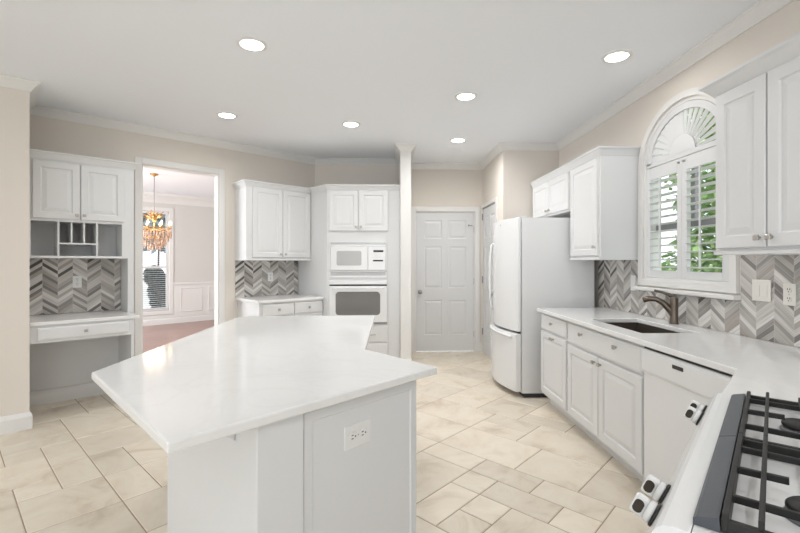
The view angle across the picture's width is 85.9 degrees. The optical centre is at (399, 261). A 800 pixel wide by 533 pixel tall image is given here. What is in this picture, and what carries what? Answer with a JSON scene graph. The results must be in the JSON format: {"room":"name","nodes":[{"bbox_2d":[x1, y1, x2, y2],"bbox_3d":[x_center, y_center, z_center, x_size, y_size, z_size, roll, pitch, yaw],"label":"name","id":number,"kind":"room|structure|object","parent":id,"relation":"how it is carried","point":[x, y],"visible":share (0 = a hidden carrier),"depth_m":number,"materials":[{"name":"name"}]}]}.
{"room":"kitchen","nodes":[
{"label":"kitchen","id":0,"kind":"room"},
{"bbox_2d":[30,114,314,391],"bbox_3d":[-2.350,-0.050,5.110,3.261,2.800,0.121,0,0,-43],"label":"wall","id":1,"kind":"structure","parent":0,"point":[46,133],"depth_m":4.92,"materials":[{"name":"beige paint"}]},
{"bbox_2d":[30,382,105,406],"bbox_3d":[-3.190,1.282,4.232,0.744,0.135,0.018,0,0,-43],"label":"baseboard","id":2,"kind":"structure","parent":1,"relation":"attached to","point":[41,397],"depth_m":4.17,"materials":[{"name":"white paint"}]},
{"bbox_2d":[30,258,120,314],"bbox_3d":[-3.191,0.237,4.238,0.746,0.530,0.009,0,0,-43],"label":"backsplash","id":3,"kind":"structure","parent":1,"relation":"attached to","point":[52,291],"depth_m":4.21,"materials":[{"name":"tile"}]},
{"bbox_2d":[73,276,81,287],"bbox_3d":[-3.179,0.200,4.236,0.072,0.116,0.010,0,0,-43],"label":"electrical outlet","id":4,"kind":"object","parent":3,"relation":"attached to","point":[77,280],"visible":1,"depth_m":4.23,"materials":[{"name":"white plastic"}]},
{"bbox_2d":[30,148,139,311],"bbox_3d":[-3.029,-0.240,4.135,0.842,1.484,0.372,0,0,-43],"label":"upper cabinet","id":5,"kind":"object","parent":1,"relation":"attached to","point":[81,206],"visible":0.94,"depth_m":4.07,"materials":[{"name":"white paint"}]},
{"bbox_2d":[59,243,95,245],"bbox_3d":[-3.090,-0.165,4.102,0.273,0.014,0.308,0,0,-43],"label":"shelf","id":6,"kind":"object","parent":5,"relation":"attached to","point":[60,244],"depth_m":4.03,"materials":[{"name":"white paint"}]},
{"bbox_2d":[134,156,224,355],"bbox_3d":[-2.522,0.116,4.950,0.953,2.468,0.152,0,0,-43],"label":"trim","id":7,"kind":"structure","parent":1,"relation":"attached to","point":[218,174],"depth_m":4.85,"materials":[{"name":"white paint"}]},
{"bbox_2d":[235,261,297,296],"bbox_3d":[-1.720,0.217,5.609,0.870,0.454,0.009,0,0,-43],"label":"backsplash","id":8,"kind":"structure","parent":1,"relation":"attached to","point":[251,277],"depth_m":5.58,"materials":[{"name":"tile"}]},
{"bbox_2d":[268,272,272,280],"bbox_3d":[-1.693,0.200,5.621,0.072,0.116,0.010,0,0,-43],"label":"electrical outlet","id":9,"kind":"object","parent":8,"relation":"attached to","point":[270,274],"visible":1,"depth_m":5.62,"materials":[{"name":"white plastic"}]},
{"bbox_2d":[232,179,310,260],"bbox_3d":[-1.608,-0.487,5.460,0.916,0.950,0.372,0,0,-43],"label":"upper cabinet","id":10,"kind":"object","parent":1,"relation":"attached to","point":[273,220],"visible":1,"depth_m":5.28,"materials":[{"name":"white paint"}]},
{"bbox_2d":[0,0,793,169],"bbox_3d":[-1.966,-1.411,1.577,8.119,0.078,9.490,0,0,-2],"label":"trim","id":11,"kind":"structure","parent":1,"relation":"attached to","point":[762,9],"depth_m":4.25,"materials":[{"name":"white paint"}]},
{"bbox_2d":[143,202,213,319],"bbox_3d":[-5.814,-0.050,8.648,4.900,2.800,0.121,0,0,-43],"label":"wall","id":12,"kind":"structure","parent":0,"point":[193,225],"depth_m":9.63,"materials":[{"name":"white paint"}]},
{"bbox_2d":[143,206,173,315],"bbox_3d":[-5.432,-0.010,8.971,1.270,2.290,0.110,0,0,-43],"label":"window","id":13,"kind":"structure","parent":12,"relation":"in","point":[170,210],"depth_m":9.32,"materials":[{"name":"white paint"}]},
{"bbox_2d":[143,210,167,310],"bbox_3d":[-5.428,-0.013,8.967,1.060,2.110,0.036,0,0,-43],"label":"window blind","id":14,"kind":"object","parent":13,"relation":"attached to","point":[143,210],"visible":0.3,"depth_m":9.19,"materials":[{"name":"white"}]},
{"bbox_2d":[143,191,213,207],"bbox_3d":[-4.126,-1.350,6.838,4.900,0.200,4.830,0,0,-43],"label":"trim","id":15,"kind":"structure","parent":12,"relation":"attached to","point":[165,198],"depth_m":9.38,"materials":[{"name":"white paint"}]},
{"bbox_2d":[143,314,213,325],"bbox_3d":[-4.126,1.282,6.838,4.900,0.135,4.830,0,0,-43],"label":"baseboard","id":16,"kind":"structure","parent":12,"relation":"attached to","point":[159,321],"depth_m":9.42,"materials":[{"name":"white paint"}]},
{"bbox_2d":[143,282,213,318],"bbox_3d":[-5.761,0.838,8.591,4.900,0.745,0.038,0,0,-43],"label":"wainscot","id":17,"kind":"structure","parent":12,"relation":"attached to","point":[190,298],"depth_m":9.63,"materials":[{"name":"white paint"}]},
{"bbox_2d":[0,320,657,532],"bbox_3d":[-2.684,1.370,3.537,9.519,0.040,13.558,0,0,-2],"label":"floor","id":18,"kind":"structure","parent":0,"point":[491,458],"depth_m":2.82,"materials":[{"name":"tile"}]},
{"bbox_2d":[0,86,29,416],"bbox_3d":[-4.804,-0.050,2.337,4.200,2.800,0.790,0,0,-43],"label":"wall pier","id":19,"kind":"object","parent":18,"relation":"on","point":[14,103],"visible":0.8,"depth_m":3.42,"materials":[{"name":"beige paint"}]},
{"bbox_2d":[0,411,32,434],"bbox_3d":[-4.500,1.282,2.098,4.118,0.135,0.063,0,0,-43],"label":"baseboard","id":20,"kind":"object","parent":19,"relation":"attached to","point":[21,421],"visible":1,"depth_m":3.41,"materials":[{"name":"white paint"}]},
{"bbox_2d":[30,318,133,391],"bbox_3d":[-2.967,0.943,4.001,0.750,0.814,0.651,0,0,-43],"label":"desk","id":21,"kind":"object","parent":18,"relation":"on","point":[61,355],"visible":0.89,"depth_m":4.11,"materials":[{"name":"white paint"}]},
{"bbox_2d":[30,310,138,326],"bbox_3d":[-2.963,0.519,4.022,0.785,0.030,0.624,0,0,-43],"label":"countertop","id":22,"kind":"structure","parent":21,"relation":"on","point":[66,318],"depth_m":3.92,"materials":[{"name":"white stone"}]},
{"bbox_2d":[237,299,322,316],"bbox_3d":[-1.483,0.914,5.378,0.845,0.872,0.661,0,0,-43],"label":"base cabinet","id":23,"kind":"object","parent":18,"relation":"on","point":[307,307],"visible":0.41,"depth_m":5.15,"materials":[{"name":"white paint"}]},
{"bbox_2d":[236,294,323,303],"bbox_3d":[-1.496,0.461,5.373,0.868,0.032,0.644,0,0,-43],"label":"countertop","id":24,"kind":"structure","parent":23,"relation":"on","point":[290,297],"depth_m":5.22,"materials":[{"name":"white stone"}]},
{"bbox_2d":[168,380,415,532],"bbox_3d":[-0.481,0.914,2.370,1.064,0.872,2.229,0,0,-2],"label":"kitchen island","id":25,"kind":"object","parent":18,"relation":"on","point":[295,474],"visible":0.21,"depth_m":1.50,"materials":[{"name":"white paint"}]},
{"bbox_2d":[92,316,436,453],"bbox_3d":[-0.561,0.461,2.299,1.400,0.032,2.476,0,0,-2],"label":"island countertop","id":26,"kind":"structure","parent":25,"relation":"on","point":[239,374],"depth_m":1.67,"materials":[{"name":"white stone"}]},
{"bbox_2d":[344,418,370,450],"bbox_3d":[-0.151,0.625,1.554,0.010,0.085,0.125,0,0,43],"label":"electrical outlet","id":27,"kind":"object","parent":25,"relation":"attached to","point":[359,433],"visible":1,"depth_m":1.55,"materials":[{"name":"white plastic"}]},
{"bbox_2d":[350,432,356,440],"bbox_3d":[-0.166,0.625,1.535,0.003,0.033,0.033,0,0,44],"label":"receptacle","id":28,"kind":"object","parent":27,"relation":"attached to","point":[353,435],"depth_m":1.53,"materials":[{"name":"white plastic"}]},
{"bbox_2d":[360,428,366,436],"bbox_3d":[-0.133,0.625,1.570,0.003,0.033,0.033,0,0,44],"label":"receptacle","id":29,"kind":"object","parent":27,"relation":"attached to","point":[363,431],"depth_m":1.57,"materials":[{"name":"white plastic"}]},
{"bbox_2d":[298,184,399,357],"bbox_3d":[-0.702,0.194,5.728,1.380,2.312,0.760,0,0,-2],"label":"oven tower","id":30,"kind":"object","parent":18,"relation":"on","point":[339,212],"visible":0.63,"depth_m":5.41,"materials":[{"name":"white paint"}]},
{"bbox_2d":[329,281,386,323],"bbox_3d":[-0.533,0.511,5.622,0.727,0.541,0.626,0,0,-2],"label":"wall oven","id":31,"kind":"object","parent":30,"relation":"in","point":[346,298],"visible":0.88,"depth_m":5.37,"materials":[{"name":"white metal"}]},
{"bbox_2d":[329,242,386,277],"bbox_3d":[-0.533,-0.022,5.611,0.727,0.452,0.487,0,0,-2],"label":"microwave","id":32,"kind":"object","parent":30,"relation":"in","point":[346,259],"visible":1,"depth_m":5.38,"materials":[{"name":"white plastic"}]},
{"bbox_2d":[489,216,593,397],"bbox_3d":[1.464,0.448,4.671,0.908,1.796,0.835,0,0,-2],"label":"refrigerator","id":33,"kind":"object","parent":18,"relation":"on","point":[533,269],"visible":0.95,"depth_m":4.26,"materials":[{"name":"white metal"}]},
{"bbox_2d":[541,313,577,425],"bbox_3d":[1.667,0.914,3.821,0.691,0.872,0.590,0,0,-2],"label":"base cabinet","id":34,"kind":"object","parent":18,"relation":"on","point":[554,332],"visible":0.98,"depth_m":3.76,"materials":[{"name":"white paint"}]},
{"bbox_2d":[537,308,799,401],"bbox_3d":[1.534,0.461,2.290,1.051,0.032,3.691,0,0,-2],"label":"countertop","id":35,"kind":"structure","parent":34,"relation":"on","point":[759,367],"depth_m":2.20,"materials":[{"name":"white stone"}]},
{"bbox_2d":[607,323,678,332],"bbox_3d":[1.678,0.567,3.013,0.405,0.177,0.705,0,0,-2],"label":"sink","id":36,"kind":"object","parent":35,"relation":"in","point":[638,327],"visible":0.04,"depth_m":3.30,"materials":[{"name":"grey metal"}]},
{"bbox_2d":[642,289,678,323],"bbox_3d":[1.884,0.324,3.115,0.230,0.242,0.060,0,0,32],"label":"kitchen faucet","id":37,"kind":"object","parent":35,"relation":"on","point":[672,309],"visible":1,"depth_m":3.07,"materials":[{"name":"brown metal"}]},
{"bbox_2d":[568,322,644,481],"bbox_3d":[1.696,0.914,3.001,0.691,0.872,1.045,0,0,-2],"label":"base cabinet","id":38,"kind":"object","parent":18,"relation":"on","point":[606,375],"visible":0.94,"depth_m":2.85,"materials":[{"name":"white paint"}]},
{"bbox_2d":[641,346,732,484],"bbox_3d":[1.707,0.917,2.139,0.638,0.866,0.656,0,0,-2],"label":"dishwasher","id":39,"kind":"object","parent":18,"relation":"on","point":[671,382],"visible":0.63,"depth_m":2.23,"materials":[{"name":"white metal"}]},
{"bbox_2d":[629,391,799,532],"bbox_3d":[0.940,0.869,0.868,0.712,0.962,0.928,0,0,41],"label":"gas range","id":40,"kind":"object","parent":18,"relation":"on","point":[674,511],"depth_m":0.86,"materials":[{"name":"white metal"}]},
{"bbox_2d":[315,165,397,185],"bbox_3d":[-0.576,-0.050,6.164,1.380,2.800,0.100,0,0,-2],"label":"wall","id":41,"kind":"structure","parent":0,"point":[324,174],"depth_m":6.11,"materials":[{"name":"beige paint"}]},
{"bbox_2d":[0,0,759,197],"bbox_3d":[-2.707,-1.500,3.582,9.760,0.100,13.749,0,0,-2],"label":"ceiling","id":42,"kind":"structure","parent":0,"point":[536,70],"depth_m":3.18,"materials":[{"name":"white paint"}]},
{"bbox_2d":[143,173,171,251],"bbox_3d":[-4.060,-0.803,7.101,0.519,1.293,0.520,0,0,13],"label":"chandelier","id":43,"kind":"object","parent":42,"relation":"hanging from","point":[157,242],"visible":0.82,"depth_m":7.07,"materials":[{"name":"gold metal"}]},
{"bbox_2d":[216,112,237,118],"bbox_3d":[-1.713,-1.444,4.256,0.196,0.010,0.196,0,0,-2],"label":"recessed light","id":44,"kind":"object","parent":42,"relation":"in","point":[227,115],"visible":1,"depth_m":4.25,"materials":[{"name":"white paint"}]},
{"bbox_2d":[236,36,266,51],"bbox_3d":[-0.987,-1.444,2.867,0.196,0.010,0.196,0,0,-2],"label":"recessed light","id":45,"kind":"object","parent":42,"relation":"in","point":[252,44],"visible":1,"depth_m":2.86,"materials":[{"name":"white glass"}]},
{"bbox_2d":[342,121,359,127],"bbox_3d":[-0.517,-1.444,4.535,0.196,0.010,0.196,0,0,-2],"label":"recessed light","id":46,"kind":"object","parent":42,"relation":"in","point":[351,124],"visible":1,"depth_m":4.52,"materials":[{"name":"white glass"}]},
{"bbox_2d":[450,138,465,142],"bbox_3d":[0.692,-1.444,5.131,0.196,0.010,0.196,0,0,-2],"label":"recessed light","id":47,"kind":"object","parent":42,"relation":"in","point":[454,140],"visible":1,"depth_m":5.12,"materials":[{"name":"white paint"}]},
{"bbox_2d":[455,92,476,100],"bbox_3d":[0.578,-1.444,3.768,0.196,0.010,0.196,0,0,-2],"label":"recessed light","id":48,"kind":"object","parent":42,"relation":"in","point":[463,96],"visible":1,"depth_m":3.76,"materials":[{"name":"white glass"}]},
{"bbox_2d":[602,49,632,62],"bbox_3d":[1.531,-1.444,3.035,0.196,0.010,0.196,0,0,-2],"label":"recessed light","id":49,"kind":"object","parent":42,"relation":"in","point":[616,56],"visible":1,"depth_m":3.02,"materials":[{"name":"white glass"}]},
{"bbox_2d":[398,151,410,358],"bbox_3d":[0.053,-0.050,5.875,0.133,2.800,1.040,0,0,-2],"label":"wall partition","id":50,"kind":"structure","parent":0,"point":[404,167],"depth_m":5.36,"materials":[{"name":"white paint"}]},
{"bbox_2d":[411,169,481,342],"bbox_3d":[0.667,-0.050,6.467,1.135,2.800,0.100,0,0,-2],"label":"wall","id":51,"kind":"structure","parent":0,"point":[429,187],"depth_m":6.42,"materials":[{"name":"beige paint"}]},
{"bbox_2d":[416,212,473,350],"bbox_3d":[0.681,0.303,6.417,0.872,2.070,0.112,0,0,-2],"label":"door","id":52,"kind":"structure","parent":51,"relation":"in","point":[444,241],"depth_m":6.43,"materials":[{"name":"white paint"}]},
{"bbox_2d":[411,206,479,351],"bbox_3d":[0.675,0.267,6.458,1.030,2.167,0.118,0,0,-2],"label":"trim","id":53,"kind":"structure","parent":51,"relation":"attached to","point":[476,210],"depth_m":6.41,"materials":[{"name":"white paint"}]},
{"bbox_2d":[482,150,510,220],"bbox_3d":[1.299,-0.050,5.919,0.100,2.800,1.240,0,0,-2],"label":"wall","id":54,"kind":"structure","parent":0,"point":[496,176],"depth_m":5.44,"materials":[{"name":"beige paint"}]},
{"bbox_2d":[482,204,494,357],"bbox_3d":[1.237,0.283,6.023,0.108,2.110,0.782,0,0,-2],"label":"door","id":55,"kind":"structure","parent":54,"relation":"in","point":[488,216],"depth_m":6.14,"materials":[{"name":"white paint"}]},
{"bbox_2d":[481,197,497,351],"bbox_3d":[1.239,0.258,5.985,0.016,2.185,0.867,0,0,-2],"label":"trim","id":56,"kind":"structure","parent":54,"relation":"attached to","point":[495,200],"depth_m":6.41,"materials":[{"name":"white paint"}]},
{"bbox_2d":[511,150,558,218],"bbox_3d":[1.666,-0.050,5.361,0.595,2.800,0.100,0,0,-2],"label":"wall","id":57,"kind":"structure","parent":0,"point":[527,166],"depth_m":5.31,"materials":[{"name":"beige paint"}]},
{"bbox_2d":[559,0,799,347],"bbox_3d":[2.181,-0.050,1.152,0.140,2.800,8.550,0,0,-2],"label":"wall","id":58,"kind":"structure","parent":0,"point":[628,127],"depth_m":3.06,"materials":[{"name":"beige paint"}]},
{"bbox_2d":[530,163,570,217],"bbox_3d":[1.796,-0.731,4.746,0.372,0.462,1.070,0,0,-2],"label":"upper cabinet","id":59,"kind":"object","parent":58,"relation":"attached to","point":[551,191],"visible":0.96,"depth_m":4.64,"materials":[{"name":"white paint"}]},
{"bbox_2d":[567,146,640,259],"bbox_3d":[1.825,-0.487,3.899,0.372,0.949,0.620,0,0,-2],"label":"upper cabinet","id":60,"kind":"object","parent":58,"relation":"attached to","point":[604,179],"visible":1,"depth_m":3.64,"materials":[{"name":"white paint"}]},
{"bbox_2d":[633,87,740,299],"bbox_3d":[2.080,-0.492,3.119,0.185,1.455,1.060,0,0,-2],"label":"window","id":61,"kind":"structure","parent":58,"relation":"in","point":[732,286],"depth_m":3.27,"materials":[{"name":"white paint"}]},
{"bbox_2d":[646,158,681,278],"bbox_3d":[2.046,-0.314,3.331,0.083,0.880,0.424,0,0,1],"label":"plantation shutter","id":62,"kind":"object","parent":61,"relation":"attached to","point":[673,167],"visible":0.95,"depth_m":3.32,"materials":[{"name":"white paint"}]},
{"bbox_2d":[646,99,715,168],"bbox_3d":[2.057,-0.950,3.119,0.032,0.384,0.844,0,0,-2],"label":"shutter","id":63,"kind":"object","parent":61,"relation":"attached to","point":[679,138],"visible":0.84,"depth_m":3.11,"materials":[{"name":"white paint"}]},
{"bbox_2d":[682,146,727,281],"bbox_3d":[2.061,-0.314,2.906,0.083,0.880,0.424,0,0,1],"label":"plantation shutter","id":64,"kind":"object","parent":61,"relation":"attached to","point":[706,156],"visible":0.74,"depth_m":2.96,"materials":[{"name":"white paint"}]},
{"bbox_2d":[598,255,799,346],"bbox_3d":[2.060,0.201,2.473,0.008,0.486,3.700,0,0,-2],"label":"backsplash","id":65,"kind":"structure","parent":58,"relation":"attached to","point":[773,321],"depth_m":2.61,"materials":[{"name":"tile"}]},
{"bbox_2d":[631,275,635,290],"bbox_3d":[2.009,0.185,3.707,0.008,0.130,0.072,0,0,-2],"label":"light switch","id":66,"kind":"object","parent":65,"relation":"attached to","point":[633,277],"visible":0.94,"depth_m":3.70,"materials":[{"name":"white plastic"}]},
{"bbox_2d":[752,279,770,301],"bbox_3d":[2.053,0.165,2.443,0.008,0.122,0.122,0,0,-2],"label":"light switch","id":67,"kind":"object","parent":65,"relation":"attached to","point":[761,289],"visible":1,"depth_m":2.44,"materials":[{"name":"white plastic"}]},
{"bbox_2d":[783,283,795,305],"bbox_3d":[2.058,0.175,2.273,0.010,0.116,0.072,0,0,-2],"label":"electrical outlet","id":68,"kind":"object","parent":65,"relation":"attached to","point":[789,290],"visible":1,"depth_m":2.27,"materials":[{"name":"white plastic"}]},
{"bbox_2d":[786,287,791,292],"bbox_3d":[2.055,0.151,2.273,0.003,0.033,0.033,0,0,-2],"label":"receptacle","id":69,"kind":"object","parent":68,"relation":"attached to","point":[788,289],"depth_m":2.27,"materials":[{"name":"white plastic"}]},
{"bbox_2d":[786,296,791,301],"bbox_3d":[2.055,0.199,2.273,0.003,0.033,0.033,0,0,-2],"label":"receptacle","id":70,"kind":"object","parent":68,"relation":"attached to","point":[788,298],"depth_m":2.27,"materials":[{"name":"white plastic"}]},
{"bbox_2d":[698,32,799,254],"bbox_3d":[1.882,-0.505,2.067,0.386,0.940,0.720,0,0,-2],"label":"upper cabinet","id":71,"kind":"object","parent":58,"relation":"attached to","point":[758,100],"visible":1,"depth_m":2.07,"materials":[{"name":"white paint"}]},
{"label":"outside","id":72,"kind":"structure","parent":0,"visible":0},
{"bbox_2d":[143,281,150,307],"bbox_3d":[-25.817,1.825,17.635,37.900,0.050,39.550,0,0,-43],"label":"ground","id":73,"kind":"structure","parent":72,"point":[145,302],"depth_m":20.37,"materials":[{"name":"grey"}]},
{"bbox_2d":[143,213,165,264],"bbox_3d":[-13.767,-2.152,25.082,5.123,7.906,4.844,0,0,-2],"label":"tree","id":74,"kind":"object","parent":73,"relation":"on","point":[163,218],"visible":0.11,"depth_m":24.04,"materials":[{"name":"plant"}]},
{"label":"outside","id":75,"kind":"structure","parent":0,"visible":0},
{"bbox_3d":[20.938,1.825,10.737,37.400,0.050,60.000,0,0,-2],"label":"ground","id":76,"kind":"structure","parent":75,"visible":0},
{"bbox_2d":[662,107,721,271],"bbox_3d":[4.645,-0.542,5.665,2.048,4.687,2.044,0,0,-2],"label":"tree","id":77,"kind":"object","parent":76,"relation":"on","point":[710,238],"visible":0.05,"depth_m":5.77,"materials":[{"name":"green plant"}]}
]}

